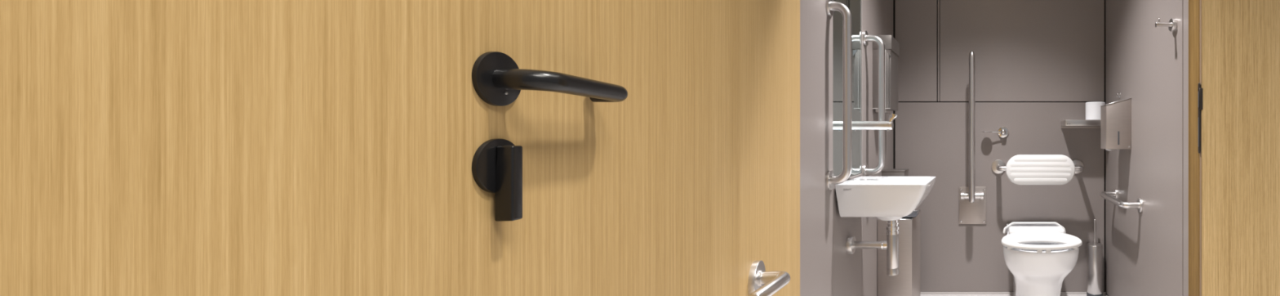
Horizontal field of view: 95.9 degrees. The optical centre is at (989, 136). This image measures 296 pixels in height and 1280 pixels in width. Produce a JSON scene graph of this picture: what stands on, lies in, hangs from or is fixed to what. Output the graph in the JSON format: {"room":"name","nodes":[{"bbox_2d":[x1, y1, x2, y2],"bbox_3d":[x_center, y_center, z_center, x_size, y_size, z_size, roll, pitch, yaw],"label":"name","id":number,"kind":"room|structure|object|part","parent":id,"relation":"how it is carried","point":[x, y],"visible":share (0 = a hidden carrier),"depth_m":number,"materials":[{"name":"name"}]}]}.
{"room":"corridor outside toilet","nodes":[
{"label":"corridor outside toilet","id":0,"kind":"room"},
{"bbox_2d":[800,0,893,295],"bbox_3d":[-0.633,-0.280,2.204,0.080,2.500,1.492,0,0,0],"label":"wall","id":1,"kind":"structure","parent":0,"point":[826,268],"depth_m":1.73,"materials":[{"name":"grey paint"}]},
{"bbox_2d":[0,0,799,295],"bbox_3d":[-0.429,-0.079,0.729,0.117,2.082,1.410,0,0,-10],"label":"door","id":2,"kind":"structure","parent":1,"relation":"in","point":[148,147],"depth_m":0.29,"materials":[{"name":"brown wood"}]},
{"bbox_3d":[-0.371,-0.043,0.423,0.039,0.018,0.124,0,0,-10],"label":"lever handle","id":3,"kind":"part","parent":2,"relation":"part of","materials":[{"name":"black metal"}]},
{"bbox_3d":[-0.438,0.296,0.935,0.063,0.028,0.150,0,0,-10],"label":"lever handle","id":4,"kind":"part","parent":2,"relation":"part of","materials":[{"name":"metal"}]},
{"bbox_2d":[826,0,852,189],"bbox_3d":[-0.551,-0.160,1.752,0.083,0.714,0.072,0,0,0],"label":"grab rail","id":5,"kind":"object","parent":1,"relation":"attached to","point":[832,180],"visible":1,"depth_m":1.74,"materials":[{"name":"metal"}]},
{"bbox_2d":[832,0,861,176],"bbox_3d":[-0.601,-0.405,2.000,0.008,1.150,0.406,0,0,0],"label":"mirror","id":6,"kind":"object","parent":1,"relation":"attached to","point":[854,6],"visible":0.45,"depth_m":2.02,"materials":[{"name":"clear glass"}]},
{"bbox_2d":[862,30,884,176],"bbox_3d":[-0.545,-0.150,2.252,0.096,0.704,0.072,0,0,0],"label":"grab rail","id":7,"kind":"object","parent":1,"relation":"attached to","point":[867,37],"visible":0.97,"depth_m":2.24,"materials":[{"name":"metal"}]},
{"bbox_2d":[852,113,897,130],"bbox_3d":[-0.490,-0.059,1.985,0.212,0.074,0.037,0,0,0],"label":"tap","id":8,"kind":"object","parent":1,"relation":"attached to","point":[856,125],"visible":0.93,"depth_m":1.97,"materials":[{"name":"metal"}]},
{"bbox_3d":[-0.501,-0.046,1.985,0.190,0.037,0.037,0,0,0],"label":"spout","id":9,"kind":"part","parent":8,"relation":"part of","materials":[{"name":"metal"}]},
{"bbox_3d":[-0.405,-0.077,1.985,0.041,0.038,0.022,0,0,0],"label":"lever","id":10,"kind":"part","parent":8,"relation":"part of","materials":[{"name":"silver metal"}]},
{"bbox_2d":[835,176,935,220],"bbox_3d":[-0.415,0.263,1.985,0.344,0.166,0.360,0,0,0],"label":"basin","id":11,"kind":"object","parent":1,"relation":"attached to","point":[884,197],"visible":0.99,"depth_m":1.82,"materials":[{"name":"white ceramic"}]},
{"bbox_2d":[845,219,899,275],"bbox_3d":[-0.486,0.461,1.985,0.214,0.228,0.073,0,0,0],"label":"trap","id":12,"kind":"object","parent":11,"relation":"attached to","point":[891,244],"visible":0.99,"depth_m":1.97,"materials":[{"name":"metal"}]},
{"bbox_2d":[872,35,899,113],"bbox_3d":[-0.545,-0.319,2.507,0.096,0.389,0.219,0,0,0],"label":"dispenser","id":13,"kind":"object","parent":1,"relation":"attached to","point":[891,45],"visible":0.75,"depth_m":2.40,"materials":[{"name":"grey metal"}]},
{"bbox_2d":[875,108,893,113],"bbox_3d":[-0.556,-0.133,2.507,0.054,0.018,0.175,0,0,0],"label":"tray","id":14,"kind":"object","parent":13,"relation":"on","point":[886,110],"depth_m":2.46,"materials":[{"name":"metal"}]},
{"bbox_2d":[872,35,899,56],"bbox_3d":[-0.545,-0.477,2.507,0.096,0.071,0.219,0,0,0],"label":"hood","id":15,"kind":"object","parent":13,"relation":"attached to","point":[891,46],"depth_m":2.40,"materials":[{"name":"silver metal"}]},
{"bbox_2d":[881,168,908,176],"bbox_3d":[-0.528,0.267,2.660,0.129,0.166,0.124,0,0,0],"label":"dispenser","id":16,"kind":"object","parent":1,"relation":"attached to","point":[888,171],"visible":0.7,"depth_m":2.60,"materials":[{"name":"silver metal"}]},
{"bbox_3d":[-0.528,0.189,2.660,0.129,0.010,0.124,0,0,0],"label":"lid","id":17,"kind":"part","parent":16,"relation":"part of","materials":[{"name":"silver metal"}]},
{"bbox_2d":[893,0,1106,292],"bbox_3d":[0.060,-0.280,2.970,1.347,2.500,0.080,0,0,0],"label":"wall","id":18,"kind":"structure","parent":0,"point":[1038,63],"depth_m":2.93,"materials":[{"name":"grey paint"}]},
{"bbox_2d":[959,50,986,223],"bbox_3d":[-0.106,0.018,2.845,0.169,1.041,0.170,0,0,0],"label":"rail","id":19,"kind":"object","parent":18,"relation":"attached to","point":[972,198],"visible":1,"depth_m":2.78,"materials":[{"name":"metal"}]},
{"bbox_3d":[-0.104,-0.057,2.779,0.037,0.889,0.039,0,0,0],"label":"arm","id":20,"kind":"part","parent":19,"relation":"part of","materials":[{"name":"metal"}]},
{"bbox_3d":[-0.106,0.424,2.926,0.169,0.230,0.008,0,0,0],"label":"wall plate","id":21,"kind":"part","parent":19,"relation":"part of","materials":[{"name":"metal"}]},
{"bbox_2d":[981,126,1008,137],"bbox_3d":[0.036,-0.027,2.892,0.177,0.068,0.066,0,0,-17],"label":"flush lever","id":22,"kind":"object","parent":18,"relation":"attached to","point":[1002,131],"visible":1,"depth_m":2.92,"materials":[{"name":"silver metal"}]},
{"bbox_2d":[920,291,1106,293],"bbox_3d":[0.060,0.964,2.925,1.307,0.012,0.010,0,0,0],"label":"baseboard","id":23,"kind":"structure","parent":18,"relation":"attached to","point":[921,292],"depth_m":2.92,"materials":[{"name":"grey"}]},
{"bbox_2d":[991,154,1084,184],"bbox_3d":[0.295,0.190,2.818,0.567,0.173,0.223,0,0,0],"label":"cushion","id":24,"kind":"object","parent":18,"relation":"attached to","point":[1020,169],"visible":1,"depth_m":2.71,"materials":[{"name":"white plastic"}]},
{"bbox_3d":[0.102,0.186,2.833,0.125,0.031,0.186,0,0,0],"label":"support arm","id":25,"kind":"part","parent":24,"relation":"part of","materials":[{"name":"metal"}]},
{"bbox_3d":[0.487,0.186,2.833,0.125,0.031,0.186,0,0,0],"label":"support arm","id":26,"kind":"part","parent":24,"relation":"part of","materials":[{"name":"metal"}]},
{"bbox_2d":[1061,120,1100,128],"bbox_3d":[0.576,-0.074,2.841,0.272,0.046,0.179,0,0,0],"label":"wall shelf","id":27,"kind":"object","parent":18,"relation":"attached to","point":[1064,123],"visible":0.73,"depth_m":2.75,"materials":[{"name":"metal"}]},
{"bbox_3d":[0.572,-0.057,2.923,0.264,0.012,0.014,0,0,0],"label":"wall rail","id":28,"kind":"part","parent":27,"relation":"part of","materials":[{"name":"metal"}]},
{"bbox_2d":[1085,101,1105,119],"bbox_3d":[0.629,-0.150,2.825,0.115,0.106,0.115,0,0,0],"label":"toilet roll","id":29,"kind":"object","parent":27,"relation":"on","point":[1092,109],"visible":0.75,"depth_m":2.77,"materials":[{"name":"paper"}]},
{"bbox_2d":[920,293,1108,295],"bbox_3d":[0.000,1.000,0.750,6.000,0.060,4.700,0,0,0],"label":"floor","id":30,"kind":"structure","parent":0,"point":[1106,294],"depth_m":2.91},
{"bbox_2d":[877,209,920,295],"bbox_3d":[-0.491,0.696,2.647,0.200,0.548,0.306,0,0,0],"label":"waste bin","id":31,"kind":"object","parent":30,"relation":"on","point":[907,282],"visible":0.66,"depth_m":2.50,"materials":[{"name":"metal"}]},
{"bbox_2d":[1001,222,1082,295],"bbox_3d":[0.250,0.725,2.543,0.389,0.490,0.766,0,0,0],"label":"toilet","id":32,"kind":"object","parent":30,"relation":"on","point":[1039,256],"visible":1,"depth_m":2.26,"materials":[{"name":"white ceramic"}]},
{"bbox_3d":[0.250,0.513,2.672,0.320,0.051,0.016,0,0,0],"label":"panel","id":33,"kind":"part","parent":32,"relation":"part of","materials":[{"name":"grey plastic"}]},
{"bbox_3d":[0.250,0.506,2.337,0.389,0.022,0.353,0,0,0],"label":"seat","id":34,"kind":"part","parent":32,"relation":"part of","materials":[{"name":"white plastic"}]},
{"bbox_2d":[1086,218,1102,295],"bbox_3d":[0.635,0.734,2.868,0.096,0.471,0.096,0,0,0],"label":"toilet brush","id":35,"kind":"object","parent":30,"relation":"on","point":[1094,250],"visible":1,"depth_m":2.83,"materials":[{"name":"metal"}]},
{"bbox_3d":[0.635,0.574,2.868,0.012,0.151,0.012,0,0,0],"label":"brush handle","id":36,"kind":"part","parent":35,"relation":"part of","materials":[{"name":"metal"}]},
{"bbox_3d":[0.635,0.650,2.868,0.092,0.007,0.092,0,0,0],"label":"lid","id":37,"kind":"part","parent":35,"relation":"part of","materials":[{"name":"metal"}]},
{"bbox_2d":[1105,0,1188,295],"bbox_3d":[0.754,-0.280,2.324,0.080,2.500,1.253,0,0,0],"label":"wall","id":38,"kind":"structure","parent":0,"point":[1147,251],"depth_m":2.12,"materials":[{"name":"grey paint"}]},
{"bbox_2d":[1100,97,1131,150],"bbox_3d":[0.649,-0.063,2.449,0.129,0.265,0.124,0,0,0],"label":"dispenser","id":39,"kind":"object","parent":38,"relation":"attached to","point":[1116,117],"visible":1,"depth_m":2.39,"materials":[{"name":"metal"}]},
{"bbox_2d":[1099,187,1142,212],"bbox_3d":[0.665,0.325,2.462,0.098,0.068,0.503,0,0,0],"label":"grab rail","id":40,"kind":"object","parent":38,"relation":"attached to","point":[1111,196],"visible":1,"depth_m":2.28,"materials":[{"name":"metal"}]},
{"bbox_2d":[1155,17,1177,31],"bbox_3d":[0.677,-0.430,1.830,0.073,0.050,0.049,0,0,0],"label":"peg","id":41,"kind":"object","parent":38,"relation":"attached to","point":[1172,24],"visible":1,"depth_m":1.82,"materials":[{"name":"metal"}]},
{"bbox_2d":[1188,0,1201,295],"bbox_3d":[0.712,-0.080,1.649,0.005,2.100,0.096,0,0,0],"label":"door frame","id":42,"kind":"structure","parent":38,"relation":"attached to","point":[1194,6],"depth_m":1.65,"materials":[{"name":"brown wood"}]},
{"bbox_2d":[1201,0,1279,295],"bbox_3d":[0.000,-0.340,1.650,6.000,2.620,0.100,0,0,0],"label":"wall","id":43,"kind":"structure","parent":0,"point":[1241,38],"depth_m":1.60,"materials":[{"name":"brown wood"}]},
{"bbox_2d":[1197,82,1202,153],"bbox_3d":[0.712,-0.062,1.604,0.011,0.239,0.016,0,0,0],"label":"strike plate","id":44,"kind":"object","parent":43,"relation":"attached to","point":[1199,89],"visible":1,"depth_m":1.60,"materials":[{"name":"grey metal"}]},
{"bbox_3d":[0.709,-0.062,1.606,0.004,0.239,0.012,0,0,0],"label":"plate","id":45,"kind":"part","parent":44,"relation":"part of","materials":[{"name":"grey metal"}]}
]}

